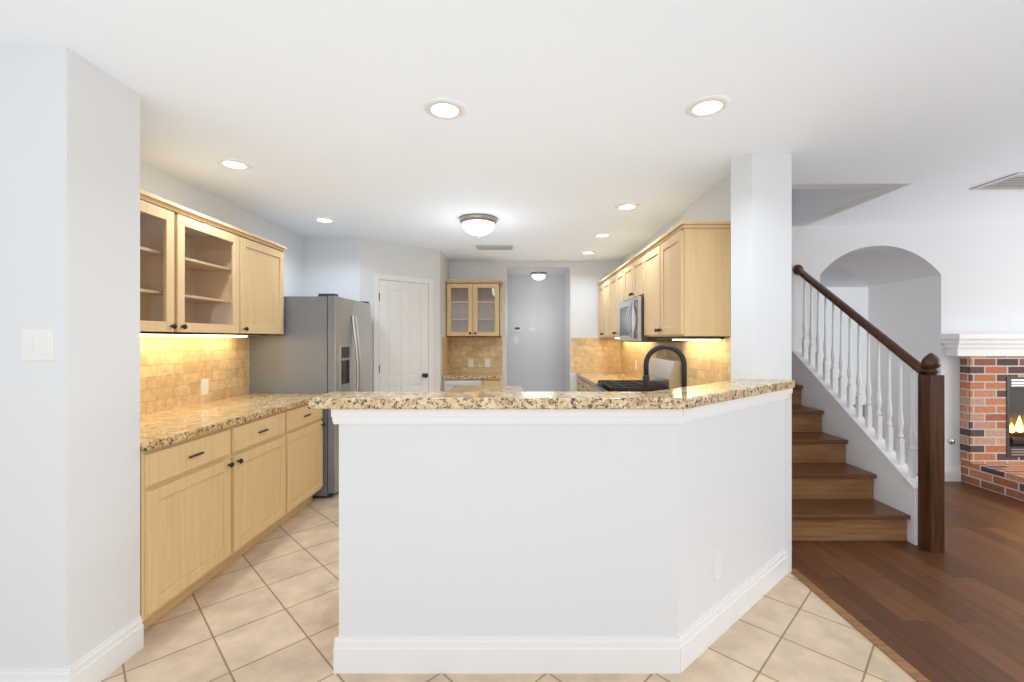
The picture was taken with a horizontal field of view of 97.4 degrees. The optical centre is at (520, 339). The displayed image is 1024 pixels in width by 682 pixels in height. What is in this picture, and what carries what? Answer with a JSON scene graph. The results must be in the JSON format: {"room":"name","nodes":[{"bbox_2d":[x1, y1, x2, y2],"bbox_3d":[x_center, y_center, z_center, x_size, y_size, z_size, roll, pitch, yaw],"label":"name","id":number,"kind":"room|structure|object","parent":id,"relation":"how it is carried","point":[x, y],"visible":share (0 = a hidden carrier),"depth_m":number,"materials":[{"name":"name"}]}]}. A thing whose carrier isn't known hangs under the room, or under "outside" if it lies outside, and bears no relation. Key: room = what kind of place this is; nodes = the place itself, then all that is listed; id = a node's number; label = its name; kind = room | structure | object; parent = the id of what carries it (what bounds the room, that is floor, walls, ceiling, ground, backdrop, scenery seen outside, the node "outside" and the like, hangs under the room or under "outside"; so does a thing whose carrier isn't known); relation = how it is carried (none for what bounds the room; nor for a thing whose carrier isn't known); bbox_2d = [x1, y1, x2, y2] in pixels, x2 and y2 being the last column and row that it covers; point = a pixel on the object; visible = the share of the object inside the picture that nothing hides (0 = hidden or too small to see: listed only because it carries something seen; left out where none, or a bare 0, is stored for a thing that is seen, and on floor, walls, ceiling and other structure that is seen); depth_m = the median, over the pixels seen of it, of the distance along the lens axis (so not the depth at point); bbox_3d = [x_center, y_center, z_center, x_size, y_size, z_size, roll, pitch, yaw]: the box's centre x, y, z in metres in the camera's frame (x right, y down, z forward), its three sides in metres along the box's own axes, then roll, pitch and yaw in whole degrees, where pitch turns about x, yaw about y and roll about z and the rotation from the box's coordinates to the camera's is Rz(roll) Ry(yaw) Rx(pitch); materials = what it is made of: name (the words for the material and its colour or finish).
{"room":"kitchen","nodes":[
{"label":"kitchen","id":0,"kind":"room"},
{"bbox_2d":[0,47,139,667],"bbox_3d":[-3.055,0.115,1.857,2.690,2.530,0.325,0,0,0],"label":"wall","id":1,"kind":"structure","parent":0,"point":[70,413],"depth_m":1.70,"materials":[{"name":"white paint"}]},
{"bbox_2d":[22,329,54,359],"bbox_3d":[-1.815,0.020,1.689,0.118,0.118,0.012,0,0,0],"label":"plate","id":2,"kind":"object","parent":1,"relation":"attached to","point":[38,344],"visible":1,"depth_m":1.69,"materials":[{"name":"white plastic"}]},
{"bbox_2d":[0,615,143,681],"bbox_3d":[-3.047,1.310,1.849,2.706,0.140,0.341,0,0,0],"label":"baseboard","id":3,"kind":"structure","parent":1,"relation":"attached to","point":[105,659],"depth_m":1.80,"materials":[{"name":"white wood"}]},
{"bbox_2d":[140,161,449,391],"bbox_3d":[-1.740,0.115,4.160,1.480,2.530,4.280,0,0,0],"label":"wall","id":4,"kind":"structure","parent":0,"point":[345,267],"depth_m":4.86,"materials":[{"name":"white paint"}]},
{"bbox_2d":[140,336,249,414],"bbox_3d":[-2.346,0.217,2.955,0.008,0.495,1.869,0,0,0],"label":"backsplash","id":5,"kind":"structure","parent":4,"relation":"attached to","point":[174,371],"depth_m":3.18,"materials":[{"name":"beige tile"}]},
{"bbox_2d":[201,378,208,394],"bbox_3d":[-2.338,0.350,3.330,0.008,0.115,0.072,0,0,0],"label":"outlet","id":6,"kind":"object","parent":5,"relation":"attached to","point":[204,386],"visible":1,"depth_m":3.32,"materials":[{"name":"white plastic"}]},
{"bbox_2d":[188,230,286,333],"bbox_3d":[-2.183,-0.410,3.532,0.327,0.724,0.626,0,0,0],"label":"upper cabinet","id":7,"kind":"object","parent":4,"relation":"attached to","point":[202,275],"depth_m":3.23,"materials":[{"name":"brown wood"}]},
{"bbox_2d":[373,273,432,391],"bbox_3d":[-1.348,0.328,5.209,0.564,2.105,0.528,0,0,0],"label":"pantry door","id":8,"kind":"structure","parent":4,"relation":"in","point":[402,334],"depth_m":5.18,"materials":[{"name":"white wood"}]},
{"bbox_2d":[101,491,916,681],"bbox_3d":[-1.390,1.410,3.500,6.020,0.060,10.200,0,0,0],"label":"floor","id":9,"kind":"structure","parent":0,"point":[265,609],"depth_m":2.08,"materials":[{"name":"beige tile"}]},
{"bbox_2d":[140,405,295,629],"bbox_3d":[-2.018,0.943,2.675,0.657,0.876,1.289,0,0,0],"label":"base cabinet","id":10,"kind":"object","parent":9,"relation":"on","point":[225,482],"depth_m":2.44,"materials":[{"name":"brown wood"}]},
{"bbox_2d":[140,393,325,448],"bbox_3d":[-2.014,0.484,2.948,0.667,0.040,1.844,0,0,0],"label":"countertop","id":11,"kind":"structure","parent":10,"relation":"on","point":[156,428],"depth_m":2.78,"materials":[{"name":"beige stone"}]},
{"bbox_2d":[250,294,369,497],"bbox_3d":[-1.935,0.492,4.340,0.817,1.775,0.910,0,0,0],"label":"fridge","id":12,"kind":"object","parent":9,"relation":"on","point":[321,344],"visible":0.54,"depth_m":3.88,"materials":[{"name":"grey metal"}]},
{"bbox_2d":[296,401,325,512],"bbox_3d":[-2.018,0.943,3.515,0.657,0.876,0.680,0,0,0],"label":"base cabinet","id":13,"kind":"object","parent":9,"relation":"on","point":[309,425],"depth_m":3.59,"materials":[{"name":"brown wood"}]},
{"bbox_2d":[442,373,501,391],"bbox_3d":[-0.628,0.922,5.974,0.736,0.915,0.645,0,0,0],"label":"base cabinet","id":14,"kind":"object","parent":9,"relation":"on","point":[450,381],"visible":0.25,"depth_m":5.68,"materials":[{"name":"brown wood"}]},
{"bbox_2d":[447,386,522,391],"bbox_3d":[-0.320,0.922,4.060,0.680,0.915,0.880,0,0,0],"label":"kitchen island","id":15,"kind":"object","parent":9,"relation":"on","point":[487,389],"visible":0.04,"depth_m":4.16,"materials":[{"name":"beige stone"}]},
{"bbox_2d":[578,376,584,391],"bbox_3d":[1.094,0.943,5.859,0.607,0.875,0.873,0,0,0],"label":"base cabinet","id":16,"kind":"object","parent":9,"relation":"on","point":[581,383],"depth_m":5.91,"materials":[{"name":"brown wood"}]},
{"bbox_2d":[585,380,594,391],"bbox_3d":[1.094,0.943,5.127,0.607,0.875,0.873,0,0,0],"label":"base cabinet","id":17,"kind":"object","parent":9,"relation":"on","point":[587,381],"depth_m":5.21,"materials":[{"name":"brown wood"}]},
{"bbox_2d":[577,372,636,383],"bbox_3d":[1.089,0.485,5.493,0.618,0.040,1.606,0,0,0],"label":"countertop","id":18,"kind":"structure","parent":17,"relation":"on","point":[593,377],"depth_m":5.62,"materials":[{"name":"beige stone"}]},
{"bbox_2d":[594,358,679,391],"bbox_3d":[1.056,0.785,4.306,0.673,1.190,0.756,0,0,0],"label":"range","id":19,"kind":"object","parent":9,"relation":"on","point":[664,374],"visible":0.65,"depth_m":4.12,"materials":[{"name":"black metal"}]},
{"bbox_2d":[0,0,1023,286],"bbox_3d":[1.500,-1.770,4.150,11.800,1.340,10.700,0,0,0],"label":"ceiling","id":20,"kind":"structure","parent":0,"point":[566,132],"depth_m":2.11,"materials":[{"name":"white paint"}]},
{"bbox_2d":[216,157,252,169],"bbox_3d":[-1.795,-1.095,2.820,0.196,0.011,0.196,0,0,0],"label":"recessed light","id":21,"kind":"object","parent":20,"relation":"in","point":[234,163],"visible":1,"depth_m":2.81,"materials":[{"name":"white plastic"}]},
{"bbox_2d":[313,217,335,222],"bbox_3d":[-1.809,-1.095,4.142,0.196,0.011,0.196,0,0,0],"label":"recessed light","id":22,"kind":"object","parent":20,"relation":"in","point":[324,220],"visible":0.98,"depth_m":4.13,"materials":[{"name":"white"}]},
{"bbox_2d":[424,98,464,119],"bbox_3d":[-0.363,-1.095,2.148,0.196,0.011,0.196,0,0,0],"label":"recessed light","id":23,"kind":"object","parent":20,"relation":"in","point":[445,108],"visible":1,"depth_m":2.14,"materials":[{"name":"white plastic"}]},
{"bbox_2d":[460,214,496,237],"bbox_3d":[-0.388,-1.012,4.108,0.344,0.175,0.344,0,0,0],"label":"dome light","id":24,"kind":"object","parent":20,"relation":"attached to","point":[478,225],"visible":1,"depth_m":4.00,"materials":[{"name":"white glass"}]},
{"bbox_2d":[476,245,513,249],"bbox_3d":[-0.310,-1.094,5.380,0.440,0.012,0.240,0,0,0],"label":"ceiling vent","id":25,"kind":"object","parent":20,"relation":"in","point":[494,247],"visible":1,"depth_m":5.36,"materials":[{"name":"grey metal"}]},
{"bbox_2d":[531,272,546,279],"bbox_3d":[0.270,-0.955,6.850,0.240,0.110,0.240,0,0,0],"label":"hall light","id":26,"kind":"object","parent":20,"relation":"attached to","point":[538,275],"visible":1,"depth_m":6.77,"materials":[{"name":"white glass"}]},
{"bbox_2d":[580,251,595,253],"bbox_3d":[0.847,-1.095,5.690,0.196,0.011,0.196,0,0,0],"label":"recessed light","id":27,"kind":"object","parent":20,"relation":"in","point":[587,252],"visible":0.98,"depth_m":5.68,"materials":[{"name":"white"}]},
{"bbox_2d":[593,233,611,236],"bbox_3d":[0.858,-1.095,4.737,0.196,0.011,0.196,0,0,0],"label":"recessed light","id":28,"kind":"object","parent":20,"relation":"in","point":[602,234],"visible":1,"depth_m":4.72,"materials":[{"name":"white"}]},
{"bbox_2d":[615,203,638,209],"bbox_3d":[0.876,-1.095,3.720,0.196,0.011,0.196,0,0,0],"label":"recessed light","id":29,"kind":"object","parent":20,"relation":"in","point":[626,206],"visible":1,"depth_m":3.71,"materials":[{"name":"white plastic"}]},
{"bbox_2d":[685,95,729,116],"bbox_3d":[0.880,-1.095,2.124,0.196,0.011,0.196,0,0,0],"label":"recessed light","id":30,"kind":"object","parent":20,"relation":"in","point":[706,106],"visible":1,"depth_m":2.11,"materials":[{"name":"white plastic"}]},
{"bbox_2d":[970,173,1023,189],"bbox_3d":[3.615,-1.094,3.130,0.670,0.012,0.320,0,0,0],"label":"ceiling vent","id":31,"kind":"object","parent":20,"relation":"in","point":[1015,181],"visible":1,"depth_m":3.17,"materials":[{"name":"grey metal"}]},
{"bbox_2d":[450,261,620,391],"bbox_3d":[0.240,0.115,6.360,2.720,2.530,0.120,0,0,0],"label":"wall","id":32,"kind":"structure","parent":0,"point":[585,277],"depth_m":6.30,"materials":[{"name":"white paint"}]},
{"bbox_2d":[446,279,502,336],"bbox_3d":[-0.624,-0.411,6.115,0.744,0.762,0.363,0,0,0],"label":"upper cabinet","id":33,"kind":"object","parent":32,"relation":"attached to","point":[473,307],"visible":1,"depth_m":5.99,"materials":[{"name":"brown wood"}]},
{"bbox_2d":[506,268,568,391],"bbox_3d":[0.240,0.115,6.845,1.140,2.530,0.850,0,0,0],"label":"wall","id":34,"kind":"structure","parent":0,"point":[537,360],"depth_m":7.15,"materials":[{"name":"white paint"}]},
{"bbox_2d":[513,327,520,331],"bbox_3d":[-0.063,-0.154,7.139,0.111,0.063,0.022,0,0,0],"label":"thermostat","id":35,"kind":"object","parent":34,"relation":"attached to","point":[518,329],"depth_m":7.13,"materials":[{"name":"white plastic"}]},
{"bbox_2d":[529,327,534,331],"bbox_3d":[0.174,-0.154,7.139,0.079,0.063,0.022,0,0,0],"label":"thermostat","id":36,"kind":"object","parent":34,"relation":"attached to","point":[531,329],"depth_m":7.13,"materials":[{"name":"white plastic"}]},
{"bbox_2d":[339,399,783,636],"bbox_3d":[0.416,0.838,2.330,2.348,1.085,0.915,0,0,0],"label":"wall","id":37,"kind":"structure","parent":0,"point":[538,530],"depth_m":1.87,"materials":[{"name":"white paint"}]},
{"bbox_2d":[333,549,787,673],"bbox_3d":[0.413,1.310,2.273,2.374,0.140,0.833,0,0,0],"label":"baseboard","id":38,"kind":"structure","parent":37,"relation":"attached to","point":[683,651],"depth_m":1.86,"materials":[{"name":"white wood"}]},
{"bbox_2d":[331,388,792,423],"bbox_3d":[0.416,0.319,2.267,2.388,0.066,0.847,0,0,0],"label":"trim","id":39,"kind":"structure","parent":37,"relation":"attached to","point":[509,416],"depth_m":1.85,"materials":[{"name":"white"}]},
{"bbox_2d":[308,379,794,408],"bbox_3d":[0.367,0.261,2.257,2.460,0.045,0.878,0,0,0],"label":"peninsula bar","id":40,"kind":"object","parent":39,"relation":"on","point":[688,397],"visible":1,"depth_m":1.82,"materials":[{"name":"stone"}]},
{"bbox_2d":[714,551,721,580],"bbox_3d":[0.923,1.060,2.104,0.072,0.118,0.008,0,0,-41],"label":"outlet","id":41,"kind":"object","parent":37,"relation":"attached to","point":[717,565],"visible":1,"depth_m":2.10,"materials":[{"name":"white plastic"}]},
{"bbox_2d":[643,344,686,391],"bbox_3d":[0.760,0.245,2.355,0.228,0.438,0.104,0,0,0],"label":"faucet","id":42,"kind":"object","parent":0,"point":[646,377],"visible":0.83,"depth_m":2.35,"materials":[{"name":"black metal"}]},
{"bbox_2d":[621,153,791,572],"bbox_3d":[1.442,-0.480,5.630,0.316,3.720,5.940,0,0,0],"label":"wall","id":43,"kind":"structure","parent":0,"point":[750,197],"depth_m":2.66,"materials":[{"name":"white paint"}]},
{"bbox_2d":[442,336,730,386],"bbox_3d":[0.200,0.217,4.615,2.400,0.495,3.370,0,0,0],"label":"backsplash","id":44,"kind":"structure","parent":43,"relation":"attached to","point":[708,361],"depth_m":6.24,"materials":[{"name":"beige tile"}]},
{"bbox_2d":[597,278,604,336],"bbox_3d":[1.234,-0.391,5.825,0.327,0.742,0.849,0,0,0],"label":"upper cabinet","id":45,"kind":"object","parent":43,"relation":"attached to","point":[601,289],"depth_m":6.02,"materials":[{"name":"brown wood"}]},
{"bbox_2d":[605,269,620,336],"bbox_3d":[1.234,-0.391,5.112,0.327,0.742,0.849,0,0,0],"label":"upper cabinet","id":46,"kind":"object","parent":43,"relation":"attached to","point":[613,282],"depth_m":5.29,"materials":[{"name":"brown wood"}]},
{"bbox_2d":[621,253,640,301],"bbox_3d":[1.234,-0.574,4.305,0.327,0.377,0.766,0,0,0],"label":"upper cabinet","id":47,"kind":"object","parent":43,"relation":"attached to","point":[631,271],"depth_m":4.36,"materials":[{"name":"brown wood"}]},
{"bbox_2d":[619,296,680,341],"bbox_3d":[1.181,-0.176,4.305,0.433,0.402,0.754,0,0,0],"label":"microwave","id":48,"kind":"object","parent":47,"relation":"attached to","point":[631,319],"visible":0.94,"depth_m":4.08,"materials":[{"name":"grey metal"}]},
{"bbox_2d":[641,221,730,336],"bbox_3d":[1.234,-0.391,3.461,0.327,0.742,0.922,0,0,0],"label":"upper cabinet","id":49,"kind":"object","parent":43,"relation":"attached to","point":[677,276],"depth_m":3.00,"materials":[{"name":"brown wood"}]},
{"bbox_2d":[792,184,891,191],"bbox_3d":[2.015,-1.720,3.240,1.230,1.240,0.120,0,0,0],"label":"wall","id":50,"kind":"structure","parent":0,"point":[795,187],"depth_m":3.26,"materials":[{"name":"white paint"}]},
{"bbox_2d":[792,184,908,349],"bbox_3d":[2.700,-0.480,5.890,0.120,3.720,5.420,0,0,0],"label":"wall","id":51,"kind":"structure","parent":0,"point":[812,203],"depth_m":4.25,"materials":[{"name":"white paint"}]},
{"bbox_2d":[791,405,1023,681],"bbox_3d":[4.497,1.407,3.950,5.805,0.066,11.100,0,0,0],"label":"floor","id":52,"kind":"structure","parent":0,"point":[954,612],"depth_m":2.48,"materials":[{"name":"brown wood"}]},
{"bbox_2d":[792,384,910,540],"bbox_3d":[2.119,0.145,4.950,1.032,2.470,3.820,0,0,0],"label":"staircase","id":53,"kind":"structure","parent":52,"relation":"on","point":[832,496],"depth_m":3.35,"materials":[{"name":"brown wood"}]},
{"bbox_2d":[792,265,944,551],"bbox_3d":[2.689,0.328,3.653,0.119,2.104,1.481,0,0,0],"label":"rail","id":54,"kind":"object","parent":52,"relation":"on","point":[899,484],"visible":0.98,"depth_m":3.29,"materials":[{"name":"white wood"}]},
{"bbox_2d":[938,334,1023,500],"bbox_3d":[5.005,0.665,3.998,1.890,1.430,0.757,0,0,0],"label":"fireplace","id":55,"kind":"object","parent":52,"relation":"on","point":[991,412],"visible":1,"depth_m":4.28,"materials":[{"name":"brick"}]},
{"bbox_2d":[805,226,1023,467],"bbox_3d":[5.080,0.115,4.840,4.640,2.530,0.920,0,0,0],"label":"wall","id":56,"kind":"structure","parent":0,"point":[927,285],"depth_m":4.38,"materials":[{"name":"white paint"}]},
{"bbox_2d":[905,456,960,481],"bbox_3d":[3.515,1.310,4.832,1.510,0.140,0.936,0,0,0],"label":"baseboard","id":57,"kind":"structure","parent":56,"relation":"attached to","point":[952,474],"depth_m":4.36,"materials":[{"name":"white wood"}]},
{"bbox_2d":[949,438,954,443],"bbox_3d":[4.190,0.993,4.369,0.060,0.058,0.018,0,0,0],"label":"gas valve","id":58,"kind":"object","parent":56,"relation":"attached to","point":[951,440],"visible":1,"depth_m":4.36,"materials":[{"name":"silver metal"}]}
]}

